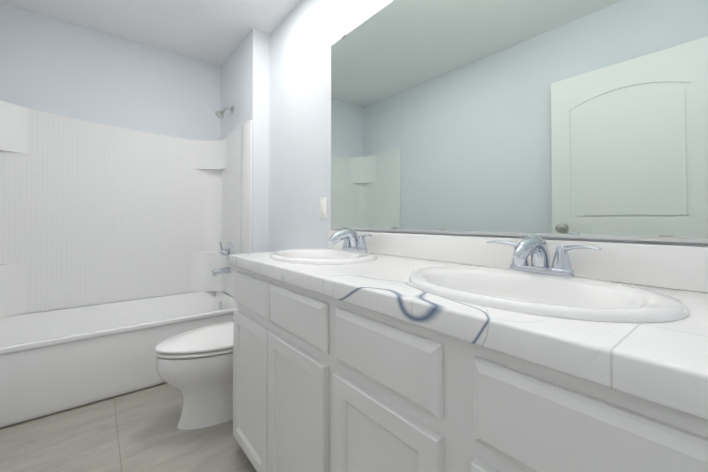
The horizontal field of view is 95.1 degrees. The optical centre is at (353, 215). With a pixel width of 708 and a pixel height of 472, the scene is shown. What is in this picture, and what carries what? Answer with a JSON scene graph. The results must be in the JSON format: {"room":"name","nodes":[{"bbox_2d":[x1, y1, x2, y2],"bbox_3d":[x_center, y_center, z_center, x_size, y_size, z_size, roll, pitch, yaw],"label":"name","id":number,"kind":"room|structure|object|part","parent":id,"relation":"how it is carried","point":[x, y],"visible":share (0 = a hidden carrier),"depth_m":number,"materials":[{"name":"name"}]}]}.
{"room":"bathroom","nodes":[
{"label":"bathroom","id":0,"kind":"room"},
{"bbox_2d":[0,3,220,315],"bbox_3d":[-1.794,-0.162,2.586,1.626,2.440,0.100,1,-1,-39],"label":"wall","id":1,"kind":"structure","parent":0,"point":[55,66],"depth_m":2.45,"materials":[{"name":"paint"}]},
{"bbox_2d":[0,383,256,471],"bbox_3d":[-0.732,1.070,1.250,1.826,0.060,3.487,1,-1,-39],"label":"floor","id":2,"kind":"structure","parent":0,"point":[137,431],"depth_m":1.50,"materials":[{"name":"tile"}]},
{"bbox_2d":[0,100,251,427],"bbox_3d":[-1.565,0.060,2.197,1.496,1.985,0.784,1,-1,-39],"label":"tub","id":3,"kind":"object","parent":2,"relation":"on","point":[92,213],"visible":0.79,"depth_m":2.34,"materials":[{"name":"white plastic"}]},
{"bbox_3d":[-1.092,0.460,2.658,0.146,0.063,0.052,1,-1,-39],"label":"spout","id":4,"kind":"part","parent":3,"relation":"part of","materials":[{"name":"silver metal"}]},
{"bbox_2d":[155,322,232,429],"bbox_3d":[-0.639,0.662,1.794,0.795,0.770,0.470,1,-1,-39],"label":"toilet","id":5,"kind":"object","parent":2,"relation":"on","point":[195,368],"visible":0.44,"depth_m":1.59,"materials":[{"name":"white ceramic"}]},
{"bbox_3d":[-0.728,0.641,1.723,0.568,0.022,0.387,1,-1,-39],"label":"lid","id":6,"kind":"part","parent":5,"relation":"part of","materials":[{"name":"white plastic"}]},
{"bbox_3d":[-0.728,0.665,1.723,0.564,0.017,0.383,1,-1,-39],"label":"seat","id":7,"kind":"part","parent":5,"relation":"part of","materials":[{"name":"white plastic"}]},
{"bbox_2d":[231,264,707,471],"bbox_3d":[0.193,0.626,0.966,0.543,0.819,1.673,1,-1,-39],"label":"bathroom vanity","id":8,"kind":"object","parent":2,"relation":"on","point":[355,351],"depth_m":0.64,"materials":[{"name":"white paint"}]},
{"bbox_3d":[-0.419,0.695,1.307,0.020,0.552,0.355,1,-1,-39],"label":"door","id":9,"kind":"part","parent":8,"relation":"part of","materials":[{"name":"white paint"}]},
{"bbox_3d":[-0.419,0.318,1.312,0.020,0.138,0.355,1,-1,-39],"label":"drawer","id":10,"kind":"part","parent":8,"relation":"part of","materials":[{"name":"white paint"}]},
{"bbox_3d":[-0.188,0.691,1.020,0.020,0.552,0.360,1,-1,-39],"label":"door","id":11,"kind":"part","parent":8,"relation":"part of","materials":[{"name":"white paint"}]},
{"bbox_3d":[-0.188,0.314,1.026,0.020,0.138,0.360,1,-1,-39],"label":"drawer","id":12,"kind":"part","parent":8,"relation":"part of","materials":[{"name":"white paint"}]},
{"bbox_3d":[0.055,0.687,0.718,0.020,0.552,0.331,1,-1,-39],"label":"door","id":13,"kind":"part","parent":8,"relation":"part of","materials":[{"name":"white paint"}]},
{"bbox_3d":[0.055,0.310,0.723,0.020,0.138,0.331,1,-1,-39],"label":"drawer","id":14,"kind":"part","parent":8,"relation":"part of","materials":[{"name":"white paint"}]},
{"bbox_2d":[230,253,707,407],"bbox_3d":[0.184,0.192,0.977,0.550,0.049,1.691,1,-1,-39],"label":"countertop","id":15,"kind":"structure","parent":8,"relation":"on","point":[680,371],"depth_m":0.47,"materials":[{"name":"white tile"}]},
{"bbox_2d":[250,248,401,267],"bbox_3d":[-0.131,0.240,1.355,0.409,0.167,0.500,1,-1,-39],"label":"sink","id":16,"kind":"object","parent":15,"relation":"in","point":[309,258],"depth_m":1.37,"materials":[{"name":"white ceramic"}]},
{"bbox_2d":[326,228,377,251],"bbox_3d":[-0.041,0.108,1.430,0.172,0.108,0.275,1,-1,-39],"label":"faucet","id":17,"kind":"object","parent":15,"relation":"on","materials":[{"name":"silver metal"}]},
{"bbox_2d":[366,260,705,347],"bbox_3d":[0.371,0.232,0.732,0.409,0.167,0.540,1,-1,-39],"label":"sink","id":18,"kind":"object","parent":15,"relation":"in","point":[656,311],"depth_m":0.69,"materials":[{"name":"white ceramic"}]},
{"bbox_2d":[486,233,605,275],"bbox_3d":[0.449,0.100,0.822,0.172,0.108,0.275,1,-1,-39],"label":"faucet","id":19,"kind":"object","parent":15,"relation":"on","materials":[{"name":"silver metal"}]},
{"bbox_3d":[0.303,0.683,0.410,0.020,0.552,0.329,1,-1,-39],"label":"door","id":20,"kind":"part","parent":8,"relation":"part of","materials":[{"name":"white paint"}]},
{"bbox_3d":[0.303,0.306,0.415,0.020,0.138,0.329,1,-1,-39],"label":"drawer","id":21,"kind":"part","parent":8,"relation":"part of","materials":[{"name":"white paint"}]},
{"bbox_2d":[0,0,300,65],"bbox_3d":[-0.732,-1.430,1.284,1.826,0.060,3.487,1,-1,-39],"label":"ceiling","id":22,"kind":"structure","parent":0,"point":[215,32],"depth_m":2.29,"materials":[{"name":"paint"}]},
{"bbox_2d":[221,28,268,297],"bbox_3d":[-0.937,-0.160,2.716,0.128,2.440,0.773,1,-1,-39],"label":"wall","id":23,"kind":"structure","parent":0,"point":[245,80],"depth_m":2.44,"materials":[{"name":"paint"}]},
{"bbox_2d":[269,0,707,251],"bbox_3d":[-0.060,-0.172,1.808,0.100,2.440,3.487,1,-1,-39],"label":"wall","id":24,"kind":"structure","parent":0,"point":[305,36],"depth_m":2.04,"materials":[{"name":"paint"}]},
{"bbox_2d":[320,198,326,217],"bbox_3d":[-0.178,-0.044,1.863,0.010,0.116,0.072,1,-1,-39],"label":"light switch","id":25,"kind":"object","parent":24,"relation":"attached to","point":[323,207],"visible":1,"depth_m":1.85,"materials":[{"name":"white plastic"}]},
{"bbox_2d":[328,230,707,292],"bbox_3d":[0.391,0.122,1.145,0.020,0.097,1.691,1,-1,-39],"label":"backsplash","id":26,"kind":"structure","parent":24,"relation":"attached to","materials":[{"name":"white tile"}]},
{"bbox_2d":[330,0,707,242],"bbox_3d":[0.334,-0.447,1.233,0.010,1.027,1.469,1,-1,-39],"label":"mirror","id":27,"kind":"object","parent":24,"relation":"attached to","point":[585,119],"visible":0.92,"depth_m":0.99,"materials":[{"name":"clear glass"}]}
]}

